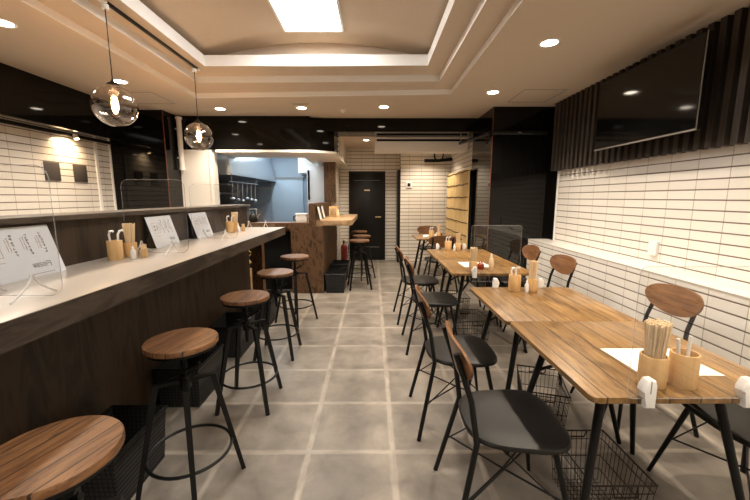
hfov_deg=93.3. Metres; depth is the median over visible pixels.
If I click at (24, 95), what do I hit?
wall
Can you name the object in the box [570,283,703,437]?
dining chair
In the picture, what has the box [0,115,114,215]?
wall
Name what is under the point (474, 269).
clip
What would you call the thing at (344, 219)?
countertop
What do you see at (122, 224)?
chopstick
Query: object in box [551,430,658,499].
wire basket
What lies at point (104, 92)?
ceiling access panel
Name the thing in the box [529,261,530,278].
chopstick
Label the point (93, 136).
trim
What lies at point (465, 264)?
paper menu
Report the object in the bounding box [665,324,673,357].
chopstick
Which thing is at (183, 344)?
bar stool
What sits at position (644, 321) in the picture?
chopstick
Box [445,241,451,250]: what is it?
holder
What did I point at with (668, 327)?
chopstick
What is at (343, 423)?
floor
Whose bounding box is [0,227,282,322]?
countertop
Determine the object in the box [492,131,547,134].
pipe arm
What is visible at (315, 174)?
refrigerator
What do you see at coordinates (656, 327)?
chopstick
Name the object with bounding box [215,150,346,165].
lintel
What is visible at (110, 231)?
soup spoon
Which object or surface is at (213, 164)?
door frame
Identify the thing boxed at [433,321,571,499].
dining chair
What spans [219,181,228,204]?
wall
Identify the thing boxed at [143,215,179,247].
menu card
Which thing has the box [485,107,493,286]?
trim
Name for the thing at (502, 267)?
dining table
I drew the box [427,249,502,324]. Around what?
dining table
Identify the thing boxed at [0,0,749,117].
ceiling
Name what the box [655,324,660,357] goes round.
chopstick
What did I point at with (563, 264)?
dining chair
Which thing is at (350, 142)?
ceiling
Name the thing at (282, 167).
wall
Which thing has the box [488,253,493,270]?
sauce bottle
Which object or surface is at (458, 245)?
holder
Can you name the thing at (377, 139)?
grille
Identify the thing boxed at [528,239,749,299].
ledge
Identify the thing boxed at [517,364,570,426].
wire basket
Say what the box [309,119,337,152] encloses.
wall
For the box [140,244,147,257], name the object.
holder
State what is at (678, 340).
soup spoon
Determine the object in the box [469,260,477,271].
holder
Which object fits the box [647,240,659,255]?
switch box
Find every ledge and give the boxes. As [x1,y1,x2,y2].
[526,240,749,368]
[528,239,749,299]
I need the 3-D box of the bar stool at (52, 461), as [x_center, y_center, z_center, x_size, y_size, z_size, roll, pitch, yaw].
[-0.804,0.860,0.932,0.368,0.729,0.368,3,9,21]
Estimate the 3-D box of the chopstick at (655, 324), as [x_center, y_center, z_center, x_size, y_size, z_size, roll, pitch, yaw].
[0.928,0.344,1.181,0.020,0.212,0.008,-7,11,-38]
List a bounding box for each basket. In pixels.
[81,405,167,499]
[152,344,223,406]
[206,312,254,357]
[242,296,276,327]
[324,269,346,292]
[330,260,349,280]
[442,290,470,318]
[453,309,491,342]
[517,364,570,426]
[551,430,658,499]
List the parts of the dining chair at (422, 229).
backrest, seat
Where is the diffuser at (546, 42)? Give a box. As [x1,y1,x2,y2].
[541,40,557,45]
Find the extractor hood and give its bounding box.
[215,151,275,181]
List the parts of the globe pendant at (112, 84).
cord, globe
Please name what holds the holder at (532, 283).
on the dining table at (548, 303)
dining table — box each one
[412,234,461,283]
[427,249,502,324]
[436,259,528,352]
[468,287,637,443]
[505,321,749,499]
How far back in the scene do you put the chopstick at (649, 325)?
1.18 m
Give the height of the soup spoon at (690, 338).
0.158 m
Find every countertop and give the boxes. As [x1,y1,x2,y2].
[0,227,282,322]
[316,214,356,225]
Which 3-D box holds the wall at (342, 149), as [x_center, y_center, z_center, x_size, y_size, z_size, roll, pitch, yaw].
[-0.658,-1.846,6.526,0.160,0.370,1.780,0,8,0]
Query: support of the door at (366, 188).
in the wall at (358, 159)
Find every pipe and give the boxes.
[175,116,185,169]
[424,154,451,161]
[459,131,491,144]
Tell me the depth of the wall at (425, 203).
7.23 m
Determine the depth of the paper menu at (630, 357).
1.40 m
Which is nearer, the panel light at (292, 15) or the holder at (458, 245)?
the panel light at (292, 15)
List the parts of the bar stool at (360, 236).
leg, seat, leg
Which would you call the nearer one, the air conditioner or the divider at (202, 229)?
the divider at (202, 229)
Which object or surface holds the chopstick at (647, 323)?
in the holder at (657, 369)
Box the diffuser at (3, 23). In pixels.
[0,20,13,26]
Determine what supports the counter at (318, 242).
on the floor
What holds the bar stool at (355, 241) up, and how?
on the floor
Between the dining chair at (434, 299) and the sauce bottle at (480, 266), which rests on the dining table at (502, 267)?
the sauce bottle at (480, 266)
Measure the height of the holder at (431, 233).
0.110 m
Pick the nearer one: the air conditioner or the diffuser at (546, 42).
the diffuser at (546, 42)
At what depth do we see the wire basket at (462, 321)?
3.36 m
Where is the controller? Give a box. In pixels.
[406,182,411,187]
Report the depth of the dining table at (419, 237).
5.64 m
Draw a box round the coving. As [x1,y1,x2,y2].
[21,0,522,97]
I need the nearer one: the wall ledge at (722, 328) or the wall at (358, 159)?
the wall ledge at (722, 328)
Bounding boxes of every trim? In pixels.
[92,135,103,210]
[107,138,116,209]
[162,110,170,206]
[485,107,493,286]
[553,171,559,239]
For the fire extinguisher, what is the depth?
7.28 m
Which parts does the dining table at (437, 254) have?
leg, leg, leg, leg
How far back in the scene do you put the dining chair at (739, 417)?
1.53 m
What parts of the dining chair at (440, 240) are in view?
leg, seat, backrest, leg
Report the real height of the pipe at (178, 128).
0.730 m
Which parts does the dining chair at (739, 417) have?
leg, seat, leg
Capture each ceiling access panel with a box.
[104,92,174,103]
[508,89,565,101]
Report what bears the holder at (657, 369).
on the dining table at (572, 348)
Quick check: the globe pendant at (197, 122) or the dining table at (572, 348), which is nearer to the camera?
the dining table at (572, 348)
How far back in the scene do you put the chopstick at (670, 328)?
1.16 m
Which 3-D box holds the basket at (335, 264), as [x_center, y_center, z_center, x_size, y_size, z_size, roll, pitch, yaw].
[-0.582,0.337,5.951,0.297,0.281,0.394,0,8,0]
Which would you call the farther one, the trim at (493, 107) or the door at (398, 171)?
the door at (398, 171)
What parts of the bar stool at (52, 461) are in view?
screw post, leg, height lever, leg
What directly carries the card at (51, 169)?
attached to the wall at (24, 189)
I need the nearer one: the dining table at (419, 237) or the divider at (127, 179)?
the divider at (127, 179)
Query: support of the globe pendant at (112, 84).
hanging from the track
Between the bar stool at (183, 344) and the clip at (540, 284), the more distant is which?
the clip at (540, 284)
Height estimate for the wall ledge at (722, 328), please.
0.782 m
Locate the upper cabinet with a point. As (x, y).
(303, 163)
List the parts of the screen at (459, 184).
lacing cord, support frame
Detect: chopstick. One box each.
[122,224,126,242]
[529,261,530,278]
[643,321,645,354]
[645,322,648,355]
[647,324,650,355]
[649,324,653,356]
[651,323,657,356]
[652,326,657,357]
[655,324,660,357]
[656,327,662,358]
[658,325,665,358]
[660,326,669,358]
[663,326,671,358]
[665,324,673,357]
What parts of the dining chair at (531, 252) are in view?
seat, backrest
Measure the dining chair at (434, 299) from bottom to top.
0.823 m
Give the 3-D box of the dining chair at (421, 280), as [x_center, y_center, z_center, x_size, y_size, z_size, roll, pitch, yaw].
[0.464,0.363,3.958,0.484,0.823,0.486,0,8,-2]
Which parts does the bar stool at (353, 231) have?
seat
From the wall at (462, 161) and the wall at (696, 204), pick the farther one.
the wall at (462, 161)
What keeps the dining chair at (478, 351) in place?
on the floor
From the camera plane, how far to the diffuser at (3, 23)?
2.37 m
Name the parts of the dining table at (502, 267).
leg, leg, leg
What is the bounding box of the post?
[324,162,336,201]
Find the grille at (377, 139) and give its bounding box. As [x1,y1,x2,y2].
[377,139,465,140]
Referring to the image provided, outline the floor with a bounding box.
[130,260,749,499]
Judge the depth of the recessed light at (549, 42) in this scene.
2.67 m
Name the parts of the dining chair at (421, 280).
leg, backrest, leg, seat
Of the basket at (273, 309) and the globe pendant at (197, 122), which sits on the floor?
the basket at (273, 309)
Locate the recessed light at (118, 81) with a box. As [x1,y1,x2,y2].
[114,79,128,83]
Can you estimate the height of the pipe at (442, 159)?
0.244 m
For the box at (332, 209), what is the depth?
5.86 m
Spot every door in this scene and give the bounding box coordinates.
[271,177,303,221]
[349,171,384,259]
[396,170,400,261]
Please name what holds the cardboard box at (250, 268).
on the floor
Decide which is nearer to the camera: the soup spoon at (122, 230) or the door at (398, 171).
the soup spoon at (122, 230)
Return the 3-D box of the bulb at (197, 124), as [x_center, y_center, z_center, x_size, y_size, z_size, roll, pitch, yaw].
[-1.781,-1.183,3.575,0.042,0.181,0.042,0,8,0]
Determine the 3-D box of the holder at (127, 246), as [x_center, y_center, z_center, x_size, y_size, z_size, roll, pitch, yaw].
[-1.452,-0.002,2.104,0.068,0.085,0.068,0,8,0]
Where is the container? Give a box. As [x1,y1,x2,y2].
[293,213,308,221]
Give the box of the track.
[98,0,199,70]
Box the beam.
[179,116,477,150]
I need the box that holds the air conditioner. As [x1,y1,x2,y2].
[375,137,468,153]
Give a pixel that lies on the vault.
(213, 27)
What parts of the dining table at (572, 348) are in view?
leg, leg, leg, leg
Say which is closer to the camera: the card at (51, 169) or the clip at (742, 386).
the clip at (742, 386)
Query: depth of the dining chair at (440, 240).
4.99 m
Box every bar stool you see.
[0,415,124,499]
[135,327,245,499]
[215,290,282,415]
[253,268,301,360]
[275,254,317,327]
[347,239,372,290]
[348,234,375,280]
[350,230,368,260]
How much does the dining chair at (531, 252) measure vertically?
0.823 m
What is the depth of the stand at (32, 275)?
1.23 m
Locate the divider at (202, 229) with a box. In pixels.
[198,229,230,239]
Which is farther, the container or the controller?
the controller
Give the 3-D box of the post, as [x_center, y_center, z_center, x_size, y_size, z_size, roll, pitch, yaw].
[-0.845,-1.276,6.670,0.215,0.729,0.140,0,8,0]
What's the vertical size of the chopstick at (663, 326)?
0.208 m
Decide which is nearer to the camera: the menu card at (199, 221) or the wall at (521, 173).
the menu card at (199, 221)
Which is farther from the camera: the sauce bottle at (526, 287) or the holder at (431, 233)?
the holder at (431, 233)
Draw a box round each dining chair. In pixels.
[393,245,441,324]
[401,256,457,354]
[409,285,496,441]
[415,226,442,272]
[423,236,457,292]
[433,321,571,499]
[483,245,540,318]
[502,254,576,351]
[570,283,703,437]
[646,404,749,499]
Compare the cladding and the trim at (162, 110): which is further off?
the trim at (162, 110)
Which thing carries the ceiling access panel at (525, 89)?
attached to the ceiling at (599, 39)
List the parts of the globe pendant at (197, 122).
cord, globe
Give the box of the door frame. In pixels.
[209,152,219,204]
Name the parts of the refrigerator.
handle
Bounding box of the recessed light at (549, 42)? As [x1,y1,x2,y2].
[539,39,559,47]
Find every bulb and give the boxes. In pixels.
[110,85,118,113]
[196,123,200,141]
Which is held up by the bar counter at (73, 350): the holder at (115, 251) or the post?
the holder at (115, 251)
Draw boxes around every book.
[316,206,321,219]
[320,206,324,218]
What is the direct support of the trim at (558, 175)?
attached to the wall at (696, 204)
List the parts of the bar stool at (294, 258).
leg, seat, leg, leg, leg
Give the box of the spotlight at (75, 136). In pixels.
[72,133,78,139]
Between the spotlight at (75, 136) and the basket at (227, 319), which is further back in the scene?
the spotlight at (75, 136)
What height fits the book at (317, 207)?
0.195 m
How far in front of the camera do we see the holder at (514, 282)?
2.38 m
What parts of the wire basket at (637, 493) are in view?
handle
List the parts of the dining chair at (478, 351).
leg, backrest, leg, seat, leg, leg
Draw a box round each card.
[0,224,65,285]
[43,161,61,180]
[73,164,87,181]
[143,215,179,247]
[187,212,212,238]
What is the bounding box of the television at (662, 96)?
[594,29,713,150]
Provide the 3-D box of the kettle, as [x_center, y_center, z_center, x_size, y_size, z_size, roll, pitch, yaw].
[-1.770,-0.506,5.178,0.152,0.196,0.130,-6,10,-36]
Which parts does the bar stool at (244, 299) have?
leg, leg, seat, height lever, screw post, leg, leg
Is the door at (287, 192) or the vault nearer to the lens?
the vault
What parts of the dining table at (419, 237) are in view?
leg, leg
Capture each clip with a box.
[471,266,476,277]
[492,278,498,287]
[537,278,543,287]
[637,376,656,407]
[734,376,749,407]
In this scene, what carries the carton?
on the cardboard box at (250, 268)
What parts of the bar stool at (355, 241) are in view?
leg, leg, seat, leg, leg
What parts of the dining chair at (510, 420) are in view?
leg, backrest, leg, seat, leg, leg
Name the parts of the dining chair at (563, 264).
leg, backrest, leg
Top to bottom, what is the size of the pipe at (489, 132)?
0.159 m
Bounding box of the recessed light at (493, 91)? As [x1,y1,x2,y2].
[486,90,499,94]
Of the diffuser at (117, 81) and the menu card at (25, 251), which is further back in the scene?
the diffuser at (117, 81)
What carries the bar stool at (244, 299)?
on the floor
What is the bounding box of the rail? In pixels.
[0,118,111,144]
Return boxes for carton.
[249,249,251,267]
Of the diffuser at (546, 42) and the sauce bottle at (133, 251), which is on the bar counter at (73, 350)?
the sauce bottle at (133, 251)
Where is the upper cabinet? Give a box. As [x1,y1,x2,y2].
[298,158,315,174]
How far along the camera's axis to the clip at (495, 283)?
2.49 m
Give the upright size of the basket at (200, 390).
0.281 m
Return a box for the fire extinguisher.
[341,240,348,259]
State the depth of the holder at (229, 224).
3.56 m
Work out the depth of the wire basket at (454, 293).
4.10 m
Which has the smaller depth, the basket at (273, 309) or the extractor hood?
the basket at (273, 309)
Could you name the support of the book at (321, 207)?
on the countertop at (344, 219)
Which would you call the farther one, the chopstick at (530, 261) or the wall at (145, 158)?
the wall at (145, 158)
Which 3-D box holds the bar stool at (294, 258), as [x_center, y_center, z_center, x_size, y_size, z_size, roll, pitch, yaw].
[-0.866,0.423,3.865,0.368,0.729,0.368,6,10,33]
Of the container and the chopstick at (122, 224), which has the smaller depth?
the chopstick at (122, 224)
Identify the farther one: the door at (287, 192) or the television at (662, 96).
the door at (287, 192)
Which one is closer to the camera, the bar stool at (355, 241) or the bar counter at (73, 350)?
the bar counter at (73, 350)
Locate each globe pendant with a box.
[89,3,138,126]
[184,68,213,150]
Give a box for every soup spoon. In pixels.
[108,230,113,240]
[117,229,123,240]
[676,338,680,353]
[686,335,692,356]
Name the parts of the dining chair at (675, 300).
leg, leg, backrest, leg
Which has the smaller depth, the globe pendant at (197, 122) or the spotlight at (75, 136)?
the globe pendant at (197, 122)
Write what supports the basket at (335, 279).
on the floor
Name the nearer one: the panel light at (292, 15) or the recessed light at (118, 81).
the panel light at (292, 15)
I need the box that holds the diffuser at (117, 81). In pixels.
[114,80,126,83]
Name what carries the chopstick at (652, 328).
in the holder at (657, 369)
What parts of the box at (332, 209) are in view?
panel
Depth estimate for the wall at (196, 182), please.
5.18 m
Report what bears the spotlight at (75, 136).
attached to the rail
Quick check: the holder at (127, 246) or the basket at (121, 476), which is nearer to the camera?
the basket at (121, 476)
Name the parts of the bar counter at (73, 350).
panel, post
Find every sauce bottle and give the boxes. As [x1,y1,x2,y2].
[130,246,136,258]
[477,261,483,269]
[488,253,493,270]
[524,280,528,292]
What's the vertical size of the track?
0.022 m
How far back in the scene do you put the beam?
5.11 m
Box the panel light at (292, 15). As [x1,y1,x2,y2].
[267,0,343,31]
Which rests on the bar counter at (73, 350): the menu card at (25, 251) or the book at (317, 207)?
the menu card at (25, 251)
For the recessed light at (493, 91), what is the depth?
3.92 m
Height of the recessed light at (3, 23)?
0.006 m
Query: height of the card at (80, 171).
0.200 m
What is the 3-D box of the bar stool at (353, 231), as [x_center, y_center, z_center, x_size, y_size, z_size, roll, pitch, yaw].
[-0.297,0.002,6.692,0.368,0.729,0.368,1,8,4]
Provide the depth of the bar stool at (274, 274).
2.96 m
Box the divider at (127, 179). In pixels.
[127,179,180,255]
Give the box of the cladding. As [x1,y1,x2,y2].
[551,5,749,170]
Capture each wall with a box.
[0,62,133,143]
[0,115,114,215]
[110,110,183,209]
[181,150,214,206]
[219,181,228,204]
[228,158,307,221]
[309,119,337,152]
[331,163,340,259]
[338,137,346,163]
[340,148,399,259]
[400,154,450,261]
[451,135,472,242]
[469,107,554,286]
[547,143,749,285]
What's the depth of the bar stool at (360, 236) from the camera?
5.89 m
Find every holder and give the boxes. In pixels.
[106,240,123,260]
[123,242,137,257]
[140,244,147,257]
[225,221,233,231]
[429,230,433,236]
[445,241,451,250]
[455,243,460,250]
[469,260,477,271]
[508,273,520,291]
[527,278,537,291]
[636,350,669,389]
[667,348,701,390]
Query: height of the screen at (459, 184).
1.797 m
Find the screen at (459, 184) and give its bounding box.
[445,168,472,281]
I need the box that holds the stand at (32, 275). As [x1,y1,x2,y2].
[0,274,56,304]
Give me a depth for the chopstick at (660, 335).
1.16 m
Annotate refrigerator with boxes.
[307,166,323,216]
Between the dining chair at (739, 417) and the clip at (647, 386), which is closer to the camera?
the clip at (647, 386)
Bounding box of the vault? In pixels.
[139,0,448,54]
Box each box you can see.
[250,268,252,289]
[329,206,338,216]
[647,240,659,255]
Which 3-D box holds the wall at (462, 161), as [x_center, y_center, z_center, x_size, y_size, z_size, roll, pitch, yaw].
[1.608,-0.916,6.495,0.150,2.600,1.740,0,8,0]
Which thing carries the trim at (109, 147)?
attached to the wall at (24, 189)
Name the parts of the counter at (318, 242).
rail, plate, panel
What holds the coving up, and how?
attached to the ceiling at (599, 39)
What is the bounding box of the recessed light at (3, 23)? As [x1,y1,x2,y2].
[0,19,17,28]
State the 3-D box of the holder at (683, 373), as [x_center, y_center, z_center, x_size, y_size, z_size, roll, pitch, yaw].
[1.042,0.401,1.197,0.082,0.115,0.082,0,8,0]
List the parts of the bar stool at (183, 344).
leg, seat, height lever, screw post, leg, leg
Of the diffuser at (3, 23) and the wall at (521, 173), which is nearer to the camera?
the diffuser at (3, 23)
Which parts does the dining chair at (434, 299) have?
leg, backrest, leg, seat, leg, leg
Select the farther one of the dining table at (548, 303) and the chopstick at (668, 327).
the dining table at (548, 303)
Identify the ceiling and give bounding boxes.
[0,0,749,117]
[341,137,374,147]
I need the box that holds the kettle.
[249,209,259,221]
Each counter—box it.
[0,204,285,445]
[247,202,336,292]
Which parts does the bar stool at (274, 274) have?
leg, leg, seat, screw post, height lever, leg, leg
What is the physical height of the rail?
0.036 m
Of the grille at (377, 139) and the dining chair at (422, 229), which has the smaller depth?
the grille at (377, 139)
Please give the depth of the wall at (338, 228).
7.17 m
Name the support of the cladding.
attached to the wall at (696, 204)
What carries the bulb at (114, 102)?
attached to the globe pendant at (112, 84)
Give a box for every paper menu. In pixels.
[458,262,487,266]
[601,348,724,375]

